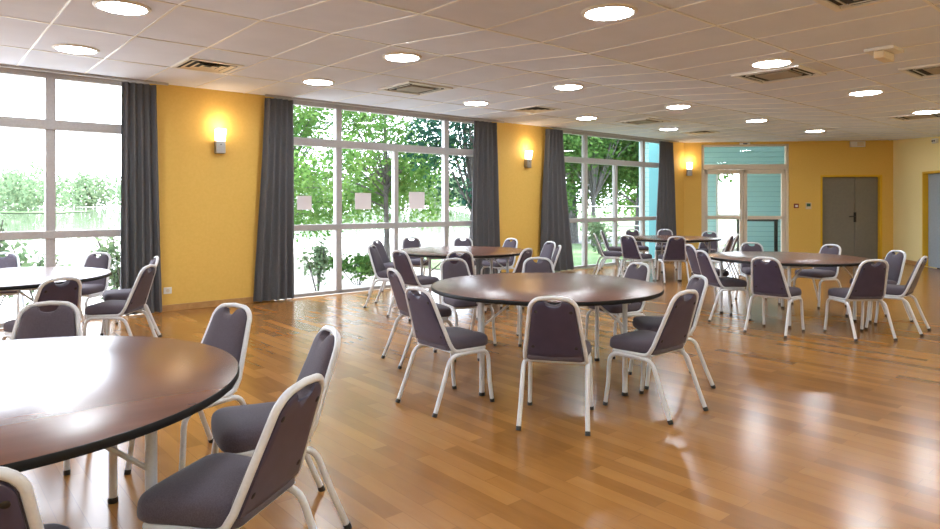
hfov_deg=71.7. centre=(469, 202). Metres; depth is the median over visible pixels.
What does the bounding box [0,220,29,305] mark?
shrub
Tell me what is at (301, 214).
tree
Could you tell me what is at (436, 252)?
round table
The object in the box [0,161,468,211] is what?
treeline
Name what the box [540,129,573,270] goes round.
curtain
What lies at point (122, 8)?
diffuser
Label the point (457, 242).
banquet chair
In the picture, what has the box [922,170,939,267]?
door
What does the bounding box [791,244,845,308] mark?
banquet chair
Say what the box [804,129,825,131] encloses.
recessed light
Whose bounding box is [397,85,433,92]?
ceiling vent
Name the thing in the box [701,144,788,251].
door
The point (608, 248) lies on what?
banquet chair
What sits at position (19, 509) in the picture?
banquet chair
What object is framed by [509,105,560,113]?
ceiling vent
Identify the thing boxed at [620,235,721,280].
round table
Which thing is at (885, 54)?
smoke detector
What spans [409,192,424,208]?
window sticker
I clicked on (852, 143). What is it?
exit light
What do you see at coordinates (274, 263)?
curtain
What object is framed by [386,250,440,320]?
banquet chair
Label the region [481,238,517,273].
banquet chair
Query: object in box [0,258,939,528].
floor
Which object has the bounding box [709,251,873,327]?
round table
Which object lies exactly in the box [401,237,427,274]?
banquet chair
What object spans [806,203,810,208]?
thermostat
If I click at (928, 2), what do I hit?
ceiling grid
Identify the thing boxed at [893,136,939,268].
wall
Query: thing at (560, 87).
diffuser
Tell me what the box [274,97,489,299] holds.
window
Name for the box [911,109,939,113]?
recessed light
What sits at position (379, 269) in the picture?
banquet chair
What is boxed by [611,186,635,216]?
shrub
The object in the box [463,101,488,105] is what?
recessed light
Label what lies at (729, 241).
banquet chair
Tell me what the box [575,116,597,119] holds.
recessed light
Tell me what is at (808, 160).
wall
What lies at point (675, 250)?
banquet chair
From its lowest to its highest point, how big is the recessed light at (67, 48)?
0.030 m
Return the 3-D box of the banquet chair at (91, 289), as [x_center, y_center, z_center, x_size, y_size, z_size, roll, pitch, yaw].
[-4.324,0.986,7.289,0.453,0.840,0.550,0,0,8]
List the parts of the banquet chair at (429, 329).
leg, backrest, seat frame, frame, leg, seat, leg, leg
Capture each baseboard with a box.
[154,271,512,312]
[905,259,916,264]
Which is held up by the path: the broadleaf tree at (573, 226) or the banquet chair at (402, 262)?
the broadleaf tree at (573, 226)
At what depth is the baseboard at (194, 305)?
8.68 m
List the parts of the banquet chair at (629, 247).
leg, frame, seat, leg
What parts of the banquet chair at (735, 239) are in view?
frame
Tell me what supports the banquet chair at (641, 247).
on the floor
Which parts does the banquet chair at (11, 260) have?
seat frame, backrest, seat, frame, leg, leg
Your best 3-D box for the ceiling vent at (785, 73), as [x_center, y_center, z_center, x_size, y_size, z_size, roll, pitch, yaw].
[3.371,-1.397,7.104,0.360,0.022,0.360,0,0,-41]
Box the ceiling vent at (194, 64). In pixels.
[171,58,244,74]
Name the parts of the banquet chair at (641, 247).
backrest, seat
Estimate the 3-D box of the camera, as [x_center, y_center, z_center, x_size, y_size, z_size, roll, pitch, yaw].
[9.874,-1.320,13.814,0.074,0.100,0.180,0,0,11]
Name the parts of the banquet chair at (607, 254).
leg, leg, frame, seat, leg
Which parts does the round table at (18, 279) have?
under frame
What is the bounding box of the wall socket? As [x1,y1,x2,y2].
[163,287,171,293]
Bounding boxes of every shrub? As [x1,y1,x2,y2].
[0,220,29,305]
[11,240,75,298]
[90,227,120,299]
[297,236,329,290]
[316,252,390,284]
[580,212,621,253]
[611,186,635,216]
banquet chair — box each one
[0,252,24,313]
[0,466,69,528]
[1,277,82,340]
[10,301,81,475]
[81,252,118,323]
[83,264,156,336]
[100,256,161,336]
[124,303,251,474]
[137,373,324,528]
[211,325,351,528]
[363,244,408,307]
[367,240,394,294]
[381,268,455,368]
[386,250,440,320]
[395,286,494,417]
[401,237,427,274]
[440,258,496,345]
[442,250,477,319]
[453,237,475,272]
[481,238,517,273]
[485,248,532,312]
[516,257,554,346]
[516,296,593,435]
[522,245,560,308]
[537,241,555,262]
[585,262,649,358]
[592,233,622,276]
[599,230,626,270]
[603,289,708,424]
[617,235,654,280]
[622,229,650,268]
[628,275,715,389]
[654,229,676,269]
[656,236,689,283]
[685,244,732,305]
[691,231,719,273]
[696,250,750,321]
[699,235,733,278]
[708,234,740,277]
[735,242,780,304]
[743,256,804,338]
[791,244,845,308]
[823,259,897,341]
[845,250,912,322]
[864,256,930,335]
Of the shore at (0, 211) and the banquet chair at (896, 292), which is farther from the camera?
the shore at (0, 211)
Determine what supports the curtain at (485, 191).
hanging from the trim at (1, 65)
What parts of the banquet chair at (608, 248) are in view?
backrest, frame, seat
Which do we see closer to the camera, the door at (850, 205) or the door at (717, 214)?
the door at (850, 205)
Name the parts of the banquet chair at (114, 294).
leg, leg, seat, leg, frame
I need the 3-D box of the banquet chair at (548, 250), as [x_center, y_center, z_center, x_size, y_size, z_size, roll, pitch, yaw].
[0.986,0.986,9.611,0.550,0.840,0.453,0,0,-25]
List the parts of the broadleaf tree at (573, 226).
crown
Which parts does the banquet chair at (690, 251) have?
frame, seat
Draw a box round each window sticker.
[297,196,311,209]
[355,193,370,208]
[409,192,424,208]
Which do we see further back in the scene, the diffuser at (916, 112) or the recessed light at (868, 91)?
the diffuser at (916, 112)
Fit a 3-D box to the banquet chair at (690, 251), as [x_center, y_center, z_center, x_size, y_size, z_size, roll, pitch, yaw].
[3.281,0.986,9.031,0.550,0.840,0.453,0,0,-6]
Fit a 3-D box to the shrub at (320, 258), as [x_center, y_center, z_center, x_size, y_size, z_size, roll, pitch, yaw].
[-2.561,1.030,10.845,0.569,0.985,0.450,0,0,26]
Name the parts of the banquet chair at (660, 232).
seat, frame, backrest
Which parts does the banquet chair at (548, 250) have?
frame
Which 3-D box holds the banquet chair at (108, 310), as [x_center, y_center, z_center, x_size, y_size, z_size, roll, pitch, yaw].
[-3.203,0.986,5.995,0.550,0.840,0.453,0,0,-2]
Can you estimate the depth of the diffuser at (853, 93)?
8.20 m
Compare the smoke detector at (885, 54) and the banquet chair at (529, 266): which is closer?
the smoke detector at (885, 54)
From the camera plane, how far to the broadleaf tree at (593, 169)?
22.88 m
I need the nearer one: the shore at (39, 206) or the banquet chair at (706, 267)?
the banquet chair at (706, 267)
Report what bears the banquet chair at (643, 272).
on the floor
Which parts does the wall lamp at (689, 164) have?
lamp shade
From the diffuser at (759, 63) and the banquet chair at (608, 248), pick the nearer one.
the diffuser at (759, 63)
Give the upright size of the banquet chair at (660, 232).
0.840 m
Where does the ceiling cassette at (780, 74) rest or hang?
attached to the ceiling
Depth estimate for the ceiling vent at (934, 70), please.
6.80 m
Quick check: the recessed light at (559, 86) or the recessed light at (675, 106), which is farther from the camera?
the recessed light at (675, 106)
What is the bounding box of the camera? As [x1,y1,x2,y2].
[932,138,937,143]
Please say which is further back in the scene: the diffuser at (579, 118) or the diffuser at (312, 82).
the diffuser at (579, 118)
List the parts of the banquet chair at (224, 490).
seat, seat frame, backrest, leg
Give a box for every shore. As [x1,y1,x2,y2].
[0,211,84,212]
[39,206,581,206]
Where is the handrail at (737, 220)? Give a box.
[736,219,777,251]
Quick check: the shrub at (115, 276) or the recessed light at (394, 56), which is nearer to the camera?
the recessed light at (394, 56)
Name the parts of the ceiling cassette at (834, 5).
blade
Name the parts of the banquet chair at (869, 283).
leg, leg, seat, frame, leg, seat frame, backrest, leg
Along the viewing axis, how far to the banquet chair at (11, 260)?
7.49 m
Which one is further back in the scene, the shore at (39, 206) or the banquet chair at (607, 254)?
the shore at (39, 206)
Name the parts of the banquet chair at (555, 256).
backrest, frame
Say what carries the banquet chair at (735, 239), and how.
on the floor
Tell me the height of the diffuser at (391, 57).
0.022 m
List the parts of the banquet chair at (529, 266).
leg, leg, frame, backrest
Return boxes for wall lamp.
[214,128,226,153]
[524,150,532,167]
[686,162,692,175]
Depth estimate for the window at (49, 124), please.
7.58 m
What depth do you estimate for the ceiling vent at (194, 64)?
7.26 m
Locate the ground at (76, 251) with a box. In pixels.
[0,205,738,328]
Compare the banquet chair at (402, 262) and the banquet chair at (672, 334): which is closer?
the banquet chair at (672, 334)
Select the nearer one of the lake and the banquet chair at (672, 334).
the banquet chair at (672, 334)
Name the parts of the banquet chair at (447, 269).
leg, backrest, frame, seat, seat frame, leg, leg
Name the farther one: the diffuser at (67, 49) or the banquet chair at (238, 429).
the diffuser at (67, 49)
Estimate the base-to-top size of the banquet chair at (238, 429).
0.840 m
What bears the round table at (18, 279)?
on the floor
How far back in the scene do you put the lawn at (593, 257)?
18.37 m
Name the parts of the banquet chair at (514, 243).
seat, backrest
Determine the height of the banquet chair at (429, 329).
0.840 m
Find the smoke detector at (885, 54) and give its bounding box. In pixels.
[864,45,903,62]
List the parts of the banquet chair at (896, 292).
leg, leg, seat, leg, frame, backrest, leg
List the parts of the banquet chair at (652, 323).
leg, leg, seat, backrest, frame, leg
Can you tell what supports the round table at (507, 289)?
on the floor
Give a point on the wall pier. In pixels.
(653, 147)
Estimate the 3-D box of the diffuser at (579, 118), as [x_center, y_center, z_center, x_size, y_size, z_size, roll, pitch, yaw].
[2.090,-1.511,11.643,0.340,0.022,0.340,0,0,0]
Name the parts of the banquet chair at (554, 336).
leg, leg, backrest, seat frame, frame, seat, leg, leg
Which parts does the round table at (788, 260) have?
leg, leg, under frame, leg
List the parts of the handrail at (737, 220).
post, rail, post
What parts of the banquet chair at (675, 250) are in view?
leg, leg, seat, frame, leg, leg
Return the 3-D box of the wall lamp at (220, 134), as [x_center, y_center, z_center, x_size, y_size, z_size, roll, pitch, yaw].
[-3.370,-0.835,8.774,0.129,0.330,0.121,0,0,-41]
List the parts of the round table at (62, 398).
leg, leg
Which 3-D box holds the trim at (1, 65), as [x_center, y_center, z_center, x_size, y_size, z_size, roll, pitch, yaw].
[-3.347,-1.515,8.725,22.510,0.030,0.030,0,0,-41]
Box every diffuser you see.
[56,46,95,53]
[97,2,146,14]
[305,80,331,84]
[386,54,417,61]
[465,102,486,105]
[555,85,580,89]
[577,117,595,119]
[586,7,632,19]
[667,106,688,108]
[747,120,765,121]
[753,60,789,67]
[850,91,880,95]
[915,111,939,113]
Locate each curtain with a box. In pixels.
[120,82,161,315]
[253,98,293,301]
[472,121,500,274]
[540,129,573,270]
[655,141,675,260]
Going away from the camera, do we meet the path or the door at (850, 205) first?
the door at (850, 205)
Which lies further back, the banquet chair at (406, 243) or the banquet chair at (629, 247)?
the banquet chair at (629, 247)
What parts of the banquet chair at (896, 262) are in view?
leg, seat, backrest, frame, leg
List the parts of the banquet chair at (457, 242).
backrest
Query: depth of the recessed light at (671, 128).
13.29 m
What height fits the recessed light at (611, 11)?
0.030 m
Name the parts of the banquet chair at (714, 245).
seat, backrest, frame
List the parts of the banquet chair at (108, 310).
leg, leg, seat, leg, frame, backrest, leg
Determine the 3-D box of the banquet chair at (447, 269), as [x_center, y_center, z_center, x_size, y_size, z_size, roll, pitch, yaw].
[-0.059,0.986,6.494,0.453,0.840,0.550,0,0,-28]
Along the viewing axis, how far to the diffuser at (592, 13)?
4.74 m
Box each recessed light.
[52,44,99,54]
[92,0,151,15]
[302,78,334,84]
[382,52,421,61]
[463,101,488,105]
[553,84,583,89]
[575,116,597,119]
[581,3,637,20]
[659,127,678,130]
[665,104,691,108]
[745,119,768,121]
[749,58,793,67]
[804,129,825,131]
[847,89,884,95]
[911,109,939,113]
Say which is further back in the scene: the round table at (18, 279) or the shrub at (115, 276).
the shrub at (115, 276)
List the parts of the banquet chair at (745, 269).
leg, seat, backrest, frame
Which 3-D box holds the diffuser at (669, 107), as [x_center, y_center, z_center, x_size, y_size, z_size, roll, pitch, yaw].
[3.288,-1.511,10.261,0.340,0.022,0.340,0,0,0]
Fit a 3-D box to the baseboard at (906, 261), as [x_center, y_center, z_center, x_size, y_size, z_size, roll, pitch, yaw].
[9.091,1.357,9.614,0.016,0.085,12.646,0,0,11]
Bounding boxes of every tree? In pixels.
[120,94,422,243]
[293,105,462,260]
[398,118,473,239]
[466,125,638,242]
[563,134,638,245]
[576,139,735,230]
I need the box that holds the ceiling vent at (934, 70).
[923,67,939,73]
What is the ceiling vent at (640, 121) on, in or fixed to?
in the ceiling cassette at (641, 121)
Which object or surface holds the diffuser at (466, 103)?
attached to the recessed light at (473, 103)
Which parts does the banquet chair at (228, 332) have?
leg, leg, leg, backrest, frame, leg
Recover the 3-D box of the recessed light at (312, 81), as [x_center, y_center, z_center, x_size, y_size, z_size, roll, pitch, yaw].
[-1.908,-1.515,8.179,0.410,0.030,0.410,0,0,0]
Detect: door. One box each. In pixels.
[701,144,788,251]
[820,175,881,258]
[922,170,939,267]
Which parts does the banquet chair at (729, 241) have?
frame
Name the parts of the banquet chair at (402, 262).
leg, frame, seat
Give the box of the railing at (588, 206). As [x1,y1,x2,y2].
[588,206,638,225]
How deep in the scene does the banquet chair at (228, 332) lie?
3.58 m
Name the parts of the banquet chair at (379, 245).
backrest, seat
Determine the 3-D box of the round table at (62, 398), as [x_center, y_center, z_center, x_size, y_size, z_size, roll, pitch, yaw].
[-1.798,1.030,2.317,1.840,0.740,1.840,0,0,-35]
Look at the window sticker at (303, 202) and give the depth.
9.74 m
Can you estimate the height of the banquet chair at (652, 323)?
0.840 m
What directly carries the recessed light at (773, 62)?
in the ceiling
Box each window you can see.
[0,67,149,327]
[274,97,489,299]
[557,129,668,270]
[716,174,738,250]
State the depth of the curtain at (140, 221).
8.06 m
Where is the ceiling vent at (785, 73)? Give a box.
[755,70,801,79]
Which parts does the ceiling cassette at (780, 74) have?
blade, blade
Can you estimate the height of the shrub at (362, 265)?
0.674 m
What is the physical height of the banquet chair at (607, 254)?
0.840 m
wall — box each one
[150,84,683,304]
[639,142,783,251]
[684,140,892,259]
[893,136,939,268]
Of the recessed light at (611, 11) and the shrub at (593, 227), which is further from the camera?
the shrub at (593, 227)
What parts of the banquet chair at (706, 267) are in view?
leg, frame, seat, leg, leg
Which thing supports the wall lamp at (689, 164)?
attached to the wall at (808, 160)
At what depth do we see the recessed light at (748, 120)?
11.89 m
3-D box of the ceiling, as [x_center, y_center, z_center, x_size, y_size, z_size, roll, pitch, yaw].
[1.619,-1.470,5.572,26.545,0.120,11.500,0,0,-41]
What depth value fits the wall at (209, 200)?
8.86 m
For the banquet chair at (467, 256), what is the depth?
7.79 m
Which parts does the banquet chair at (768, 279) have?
leg, leg, seat frame, backrest, frame, seat, leg, leg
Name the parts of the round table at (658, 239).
leg, under frame, leg, leg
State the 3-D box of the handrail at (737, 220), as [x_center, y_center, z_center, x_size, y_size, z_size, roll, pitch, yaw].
[8.056,0.925,18.238,1.100,0.950,0.060,0,0,8]
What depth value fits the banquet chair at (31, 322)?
3.70 m
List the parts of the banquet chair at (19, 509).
backrest, frame, seat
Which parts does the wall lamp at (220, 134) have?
lamp shade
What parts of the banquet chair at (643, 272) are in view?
leg, seat, frame, leg, backrest, leg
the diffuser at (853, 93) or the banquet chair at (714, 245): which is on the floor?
the banquet chair at (714, 245)
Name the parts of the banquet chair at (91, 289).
leg, seat, backrest, frame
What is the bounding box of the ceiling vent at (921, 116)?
[904,115,936,118]
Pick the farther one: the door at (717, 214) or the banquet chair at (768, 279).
the door at (717, 214)
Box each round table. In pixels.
[0,267,111,301]
[0,336,238,503]
[399,246,526,308]
[431,273,663,395]
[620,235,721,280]
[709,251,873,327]
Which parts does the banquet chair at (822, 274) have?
leg, seat, seat frame, frame, leg, backrest, leg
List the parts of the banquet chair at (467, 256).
frame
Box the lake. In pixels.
[0,207,469,239]
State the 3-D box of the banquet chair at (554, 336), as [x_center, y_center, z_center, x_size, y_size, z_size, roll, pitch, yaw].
[0.561,0.986,4.207,0.453,0.840,0.550,0,0,13]
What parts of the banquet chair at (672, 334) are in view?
leg, leg, seat, leg, frame, seat frame, backrest, leg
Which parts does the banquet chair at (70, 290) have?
leg, seat, backrest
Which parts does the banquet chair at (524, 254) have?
frame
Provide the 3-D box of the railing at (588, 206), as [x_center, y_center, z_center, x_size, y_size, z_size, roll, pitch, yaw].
[5.428,0.805,22.000,3.150,1.430,0.060,0,0,0]
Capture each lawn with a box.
[390,236,736,270]
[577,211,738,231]
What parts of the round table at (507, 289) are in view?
leg, leg, leg, leg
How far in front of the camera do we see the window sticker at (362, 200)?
10.40 m
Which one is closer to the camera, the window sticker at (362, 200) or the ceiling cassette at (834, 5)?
the ceiling cassette at (834, 5)
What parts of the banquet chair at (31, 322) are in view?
backrest, frame, leg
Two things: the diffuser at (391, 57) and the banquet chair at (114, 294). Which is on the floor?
the banquet chair at (114, 294)
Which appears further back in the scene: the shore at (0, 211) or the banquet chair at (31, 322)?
the shore at (0, 211)
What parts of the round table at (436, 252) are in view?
leg, leg, under frame, leg, leg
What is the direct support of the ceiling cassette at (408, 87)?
attached to the ceiling
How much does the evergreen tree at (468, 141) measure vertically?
6.060 m
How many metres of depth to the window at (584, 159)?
14.57 m
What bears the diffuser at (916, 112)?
attached to the recessed light at (930, 110)
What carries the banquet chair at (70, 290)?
on the floor
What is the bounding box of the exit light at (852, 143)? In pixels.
[850,141,864,146]
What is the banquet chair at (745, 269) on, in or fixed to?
on the floor
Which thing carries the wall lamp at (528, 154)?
attached to the wall at (209, 200)
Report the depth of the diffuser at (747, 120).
11.94 m
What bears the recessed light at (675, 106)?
in the ceiling
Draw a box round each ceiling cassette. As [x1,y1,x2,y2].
[377,81,452,95]
[615,117,670,124]
[731,64,826,83]
[813,0,891,11]
[888,112,939,120]
[898,63,939,78]
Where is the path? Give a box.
[572,237,736,243]
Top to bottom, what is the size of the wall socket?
0.084 m
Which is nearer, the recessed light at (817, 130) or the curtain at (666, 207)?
the recessed light at (817, 130)
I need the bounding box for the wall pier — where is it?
[649,143,658,261]
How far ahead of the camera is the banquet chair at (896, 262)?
7.73 m
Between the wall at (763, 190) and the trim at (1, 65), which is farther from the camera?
the wall at (763, 190)
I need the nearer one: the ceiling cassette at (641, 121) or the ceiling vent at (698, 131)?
the ceiling cassette at (641, 121)
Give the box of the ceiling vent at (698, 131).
[680,130,719,134]
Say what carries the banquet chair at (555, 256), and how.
on the floor
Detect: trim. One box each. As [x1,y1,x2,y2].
[0,0,939,142]
[0,64,678,141]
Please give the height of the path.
0.001 m
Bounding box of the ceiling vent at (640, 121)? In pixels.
[630,120,656,123]
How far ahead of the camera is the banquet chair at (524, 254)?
8.15 m
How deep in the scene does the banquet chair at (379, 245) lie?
9.96 m
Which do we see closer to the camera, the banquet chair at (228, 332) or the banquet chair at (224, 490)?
the banquet chair at (224, 490)
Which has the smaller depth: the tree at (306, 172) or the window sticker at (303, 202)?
the window sticker at (303, 202)
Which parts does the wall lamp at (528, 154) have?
lamp shade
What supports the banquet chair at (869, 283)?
on the floor
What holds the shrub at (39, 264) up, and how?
on the ground at (76, 251)
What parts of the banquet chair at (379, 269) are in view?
leg, backrest, frame, leg, seat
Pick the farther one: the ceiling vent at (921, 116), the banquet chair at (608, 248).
the banquet chair at (608, 248)
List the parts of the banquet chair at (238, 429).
leg, seat, frame, leg, backrest, leg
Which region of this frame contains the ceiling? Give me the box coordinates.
[0,0,939,142]
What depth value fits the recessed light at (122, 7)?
5.01 m
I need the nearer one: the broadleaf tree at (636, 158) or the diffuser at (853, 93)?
the diffuser at (853, 93)
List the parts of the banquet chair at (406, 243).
backrest, frame, seat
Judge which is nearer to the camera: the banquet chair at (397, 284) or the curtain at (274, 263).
the banquet chair at (397, 284)

